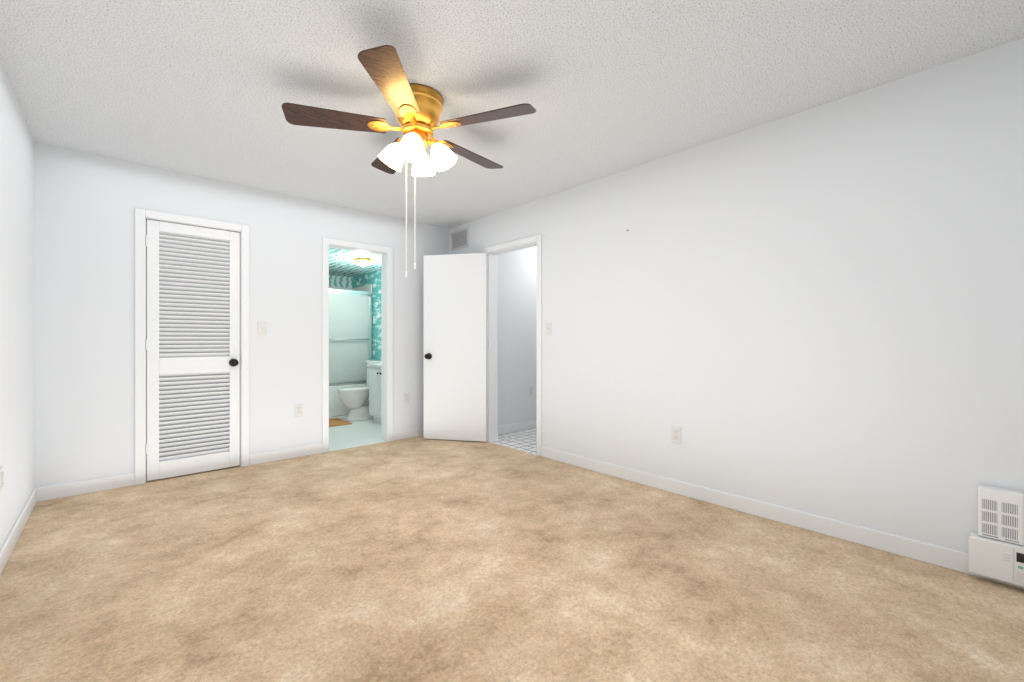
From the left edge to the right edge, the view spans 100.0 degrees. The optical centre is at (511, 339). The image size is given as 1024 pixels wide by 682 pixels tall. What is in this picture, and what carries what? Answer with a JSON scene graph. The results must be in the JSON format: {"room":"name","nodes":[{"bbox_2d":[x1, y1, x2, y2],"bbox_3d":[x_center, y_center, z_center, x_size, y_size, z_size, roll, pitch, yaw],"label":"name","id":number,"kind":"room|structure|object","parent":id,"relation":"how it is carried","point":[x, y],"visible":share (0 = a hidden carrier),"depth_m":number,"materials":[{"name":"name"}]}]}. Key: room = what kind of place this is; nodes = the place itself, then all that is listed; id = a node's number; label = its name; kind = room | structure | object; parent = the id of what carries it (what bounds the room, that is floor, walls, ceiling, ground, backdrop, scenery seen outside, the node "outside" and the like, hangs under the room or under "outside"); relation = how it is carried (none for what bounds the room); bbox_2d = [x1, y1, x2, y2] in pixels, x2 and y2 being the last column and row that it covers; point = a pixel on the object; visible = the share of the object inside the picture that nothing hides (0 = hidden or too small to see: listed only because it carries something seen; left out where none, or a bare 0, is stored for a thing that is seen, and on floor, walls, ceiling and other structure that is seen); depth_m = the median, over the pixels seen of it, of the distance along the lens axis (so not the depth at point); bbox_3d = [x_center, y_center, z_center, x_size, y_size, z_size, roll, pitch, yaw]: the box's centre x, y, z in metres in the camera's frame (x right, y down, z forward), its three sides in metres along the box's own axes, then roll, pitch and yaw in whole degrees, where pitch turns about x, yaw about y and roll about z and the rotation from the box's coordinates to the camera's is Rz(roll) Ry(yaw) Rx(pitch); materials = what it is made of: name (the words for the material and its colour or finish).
{"room":"empty bedroom","nodes":[
{"label":"empty bedroom","id":0,"kind":"room"},
{"bbox_2d":[0,62,33,548],"bbox_3d":[-1.619,-0.118,1.063,0.120,2.440,4.920,0,0,-43],"label":"wall","id":1,"kind":"structure","parent":0,"point":[16,301],"depth_m":2.38,"materials":[{"name":"white paint"}]},
{"bbox_2d":[0,466,3,492],"bbox_3d":[-2.451,0.672,2.064,0.010,0.115,0.070,0,0,-43],"label":"outlet","id":2,"kind":"object","parent":1,"relation":"attached to","point":[1,478],"visible":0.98,"depth_m":2.06,"materials":[{"name":"white plastic"}]},
{"bbox_2d":[0,487,39,574],"bbox_3d":[-1.609,1.054,1.153,0.016,0.095,4.800,0,0,-43],"label":"baseboard","id":3,"kind":"structure","parent":1,"relation":"attached to","point":[9,544],"depth_m":2.36,"materials":[{"name":"white paint"}]},
{"bbox_2d":[34,142,448,487],"bbox_3d":[-2.041,-0.118,4.098,3.608,2.440,0.120,0,0,-43],"label":"wall","id":4,"kind":"structure","parent":0,"point":[86,205],"depth_m":3.26,"materials":[{"name":"white paint"}]},
{"bbox_2d":[40,473,134,500],"bbox_3d":[-3.035,1.054,3.091,0.483,0.095,0.016,0,0,-43],"label":"baseboard","id":5,"kind":"structure","parent":4,"relation":"attached to","point":[124,480],"depth_m":3.08,"materials":[{"name":"white paint"}]},
{"bbox_2d":[135,208,248,484],"bbox_3d":[-2.625,0.052,3.561,0.755,2.100,0.152,0,0,-43],"label":"door frame","id":6,"kind":"structure","parent":4,"relation":"attached to","point":[142,216],"depth_m":3.30,"materials":[{"name":"white paint"}]},
{"bbox_2d":[146,219,239,480],"bbox_3d":[-2.579,0.081,3.506,0.624,2.018,0.108,0,0,-43],"label":"door","id":7,"kind":"structure","parent":4,"relation":"in","point":[192,331],"depth_m":3.51,"materials":[{"name":"white paint"}]},
{"bbox_2d":[258,322,266,334],"bbox_3d":[-2.227,-0.098,3.833,0.070,0.115,0.019,0,0,-43],"label":"light switch","id":8,"kind":"object","parent":4,"relation":"attached to","point":[262,328],"visible":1,"depth_m":3.84,"materials":[{"name":"white plastic"}]},
{"bbox_2d":[249,443,321,464],"bbox_3d":[-2.075,1.054,3.977,0.618,0.095,0.013,0,0,-43],"label":"baseboard","id":9,"kind":"structure","parent":4,"relation":"attached to","point":[264,457],"depth_m":3.95,"materials":[{"name":"white paint"}]},
{"bbox_2d":[295,404,302,416],"bbox_3d":[-2.005,0.665,4.043,0.070,0.115,0.010,0,0,-43],"label":"outlet","id":10,"kind":"object","parent":4,"relation":"attached to","point":[298,409],"visible":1,"depth_m":4.04,"materials":[{"name":"white plastic"}]},
{"bbox_2d":[322,237,392,452],"bbox_3d":[-1.621,0.052,4.485,0.740,2.100,0.152,0,0,-43],"label":"door frame","id":11,"kind":"structure","parent":4,"relation":"attached to","point":[386,253],"depth_m":4.64,"materials":[{"name":"white paint"}]},
{"bbox_2d":[403,393,408,402],"bbox_3d":[-1.180,0.652,4.802,0.070,0.115,0.010,0,0,-43],"label":"outlet","id":12,"kind":"object","parent":4,"relation":"attached to","point":[405,397],"visible":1,"depth_m":4.80,"materials":[{"name":"white plastic"}]},
{"bbox_2d":[393,427,423,440],"bbox_3d":[-1.029,1.054,4.937,0.742,0.095,0.016,0,0,-43],"label":"baseboard","id":13,"kind":"structure","parent":4,"relation":"attached to","point":[397,435],"depth_m":4.81,"materials":[{"name":"white paint"}]},
{"bbox_2d":[329,275,352,287],"bbox_3d":[-3.236,-0.013,6.628,1.540,2.230,0.100,0,0,-43],"label":"wall","id":14,"kind":"structure","parent":0,"point":[340,281],"depth_m":6.97,"materials":[{"name":"teal paper"}]},
{"bbox_2d":[329,284,371,291],"bbox_3d":[-2.958,0.127,6.325,1.538,1.950,0.719,0,0,-43],"label":"tile surround","id":15,"kind":"object","parent":14,"relation":"attached to","point":[367,288],"visible":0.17,"depth_m":6.86,"materials":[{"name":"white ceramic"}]},
{"bbox_2d":[329,248,380,277],"bbox_3d":[-2.335,-1.078,5.649,1.540,0.100,2.560,0,0,-43],"label":"ceiling","id":16,"kind":"structure","parent":0,"point":[342,262],"depth_m":5.80,"materials":[{"name":"paint"}]},
{"bbox_2d":[354,258,371,266],"bbox_3d":[-1.896,-0.977,5.482,0.220,0.102,0.220,0,0,-43],"label":"bathroom ceiling light","id":17,"kind":"object","parent":16,"relation":"attached to","point":[363,262],"visible":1,"depth_m":5.41,"materials":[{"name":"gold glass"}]},
{"bbox_2d":[329,415,386,450],"bbox_3d":[-2.328,1.152,5.641,1.740,0.100,2.780,0,0,-43],"label":"floor","id":18,"kind":"structure","parent":0,"point":[360,433],"depth_m":4.99,"materials":[{"name":"white tile"}]},
{"bbox_2d":[329,418,351,426],"bbox_3d":[-2.442,1.095,5.632,0.500,0.014,0.520,0,0,-43],"label":"bath mat","id":19,"kind":"object","parent":18,"relation":"on","point":[333,422],"visible":0.42,"depth_m":5.64,"materials":[{"name":"brown fabric"}]},
{"bbox_2d":[329,383,368,416],"bbox_3d":[-2.936,0.881,6.302,1.512,0.438,0.756,0,0,-43],"label":"bathtub","id":20,"kind":"object","parent":18,"relation":"on","point":[337,407],"depth_m":6.18,"materials":[{"name":"white ceramic"}]},
{"bbox_2d":[329,289,371,385],"bbox_3d":[-2.700,-0.034,6.045,1.510,1.388,0.099,0,0,-43],"label":"shower door","id":21,"kind":"structure","parent":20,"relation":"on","point":[350,332],"depth_m":6.33,"materials":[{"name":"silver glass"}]},
{"bbox_2d":[337,360,380,420],"bbox_3d":[-2.070,0.702,5.974,0.689,0.800,0.500,0,0,-43],"label":"toilet","id":22,"kind":"object","parent":18,"relation":"on","point":[354,399],"visible":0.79,"depth_m":5.82,"materials":[{"name":"white ceramic"}]},
{"bbox_2d":[367,363,380,423],"bbox_3d":[-1.554,0.662,5.613,0.411,0.880,0.714,0,0,-43],"label":"bathroom vanity","id":23,"kind":"object","parent":18,"relation":"on","point":[375,390],"visible":0.35,"depth_m":5.60,"materials":[{"name":"white paint"}]},
{"bbox_2d":[353,270,380,359],"bbox_3d":[-1.765,-0.013,6.241,0.100,2.230,2.660,0,0,-43],"label":"wall","id":24,"kind":"structure","parent":0,"point":[373,279],"depth_m":6.49,"materials":[{"name":"teal paper"}]},
{"bbox_2d":[0,435,1023,681],"bbox_3d":[-0.379,1.152,2.203,3.488,0.100,4.920,0,0,-43],"label":"floor","id":25,"kind":"structure","parent":0,"point":[416,559],"depth_m":1.91,"materials":[{"name":"beige carpet"}]},
{"bbox_2d":[0,0,1023,228],"bbox_3d":[-0.376,-1.388,2.288,3.608,0.100,5.040,0,0,-43],"label":"ceiling","id":26,"kind":"structure","parent":0,"point":[207,89],"depth_m":2.18,"materials":[{"name":"white paint"}]},
{"bbox_2d":[282,45,535,276],"bbox_3d":[-0.520,-0.841,2.416,1.292,0.992,1.292,0,0,-43],"label":"ceiling fan","id":27,"kind":"object","parent":26,"relation":"hanging from","point":[417,108],"visible":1,"depth_m":2.28,"materials":[{"name":"brown wood"}]},
{"bbox_2d":[498,246,536,425],"bbox_3d":[0.511,-0.118,5.672,2.280,2.440,0.100,0,0,-43],"label":"wall","id":28,"kind":"structure","parent":0,"point":[517,324],"depth_m":5.20,"materials":[{"name":"white paint"}]},
{"bbox_2d":[498,420,536,434],"bbox_3d":[0.519,1.054,5.601,2.164,0.095,0.016,0,0,-43],"label":"baseboard","id":29,"kind":"structure","parent":28,"relation":"attached to","point":[509,428],"depth_m":5.15,"materials":[{"name":"white paint"}]},
{"bbox_2d":[529,386,532,395],"bbox_3d":[0.236,0.636,5.343,0.070,0.115,0.010,0,0,-43],"label":"electrical outlet","id":30,"kind":"object","parent":28,"relation":"attached to","point":[530,390],"visible":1,"depth_m":5.34,"materials":[{"name":"white plastic"}]},
{"bbox_2d":[449,38,1023,552],"bbox_3d":[0.948,-0.118,3.424,0.120,2.440,4.920,0,0,-43],"label":"wall","id":31,"kind":"structure","parent":0,"point":[817,310],"depth_m":2.46,"materials":[{"name":"white paint"}]},
{"bbox_2d":[424,253,487,441],"bbox_3d":[-0.630,0.081,4.678,0.482,2.018,0.609,0,0,-43],"label":"hall door","id":32,"kind":"structure","parent":31,"relation":"in","point":[455,346],"depth_m":4.66,"materials":[{"name":"white paint"}]},
{"bbox_2d":[451,227,467,250],"bbox_3d":[-0.615,-1.173,5.026,0.011,0.220,0.338,0,0,-43],"label":"air vent","id":33,"kind":"object","parent":31,"relation":"in","point":[459,239],"visible":1,"depth_m":5.02,"materials":[{"name":"white metal"}]},
{"bbox_2d":[484,234,541,455],"bbox_3d":[0.038,0.052,4.414,0.152,2.100,0.856,0,0,-43],"label":"door frame","id":34,"kind":"structure","parent":31,"relation":"attached to","point":[493,252],"depth_m":4.64,"materials":[{"name":"white paint"}]},
{"bbox_2d":[546,323,550,334],"bbox_3d":[0.335,-0.098,3.988,0.019,0.115,0.070,0,0,-43],"label":"light switch","id":35,"kind":"object","parent":31,"relation":"attached to","point":[548,328],"visible":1,"depth_m":3.99,"materials":[{"name":"white plastic"}]},
{"bbox_2d":[672,426,680,443],"bbox_3d":[1.177,0.682,3.080,0.010,0.115,0.070,0,0,-43],"label":"outlet","id":36,"kind":"object","parent":31,"relation":"attached to","point":[676,434],"visible":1,"depth_m":3.08,"materials":[{"name":"white plastic"}]},
{"bbox_2d":[541,447,1023,588],"bbox_3d":[1.370,1.054,2.865,0.016,0.095,3.227,0,0,-43],"label":"baseboard","id":37,"kind":"structure","parent":31,"relation":"attached to","point":[952,559],"depth_m":2.54,"materials":[{"name":"white paint"}]},
{"bbox_2d":[969,532,1023,586],"bbox_3d":[2.241,0.985,1.872,0.079,0.170,0.344,0,0,-43],"label":"air conditioner","id":38,"kind":"object","parent":31,"relation":"attached to","point":[1000,560],"depth_m":1.91,"materials":[{"name":"white plastic"}]},
{"bbox_2d":[978,485,1023,544],"bbox_3d":[2.197,0.784,1.934,0.059,0.225,0.139,0,0,-43],"label":"heater","id":39,"kind":"object","parent":31,"relation":"attached to","point":[1001,514],"visible":0.98,"depth_m":1.92,"materials":[{"name":"white plastic"}]},
{"label":"outside","id":40,"kind":"structure","parent":0,"visible":0},
{"bbox_2d":[490,427,536,454],"bbox_3d":[0.920,1.152,5.138,2.400,0.100,1.440,0,0,-43],"label":"floor","id":41,"kind":"structure","parent":40,"point":[525,440],"depth_m":4.70,"materials":[{"name":"white tile"}]}
]}

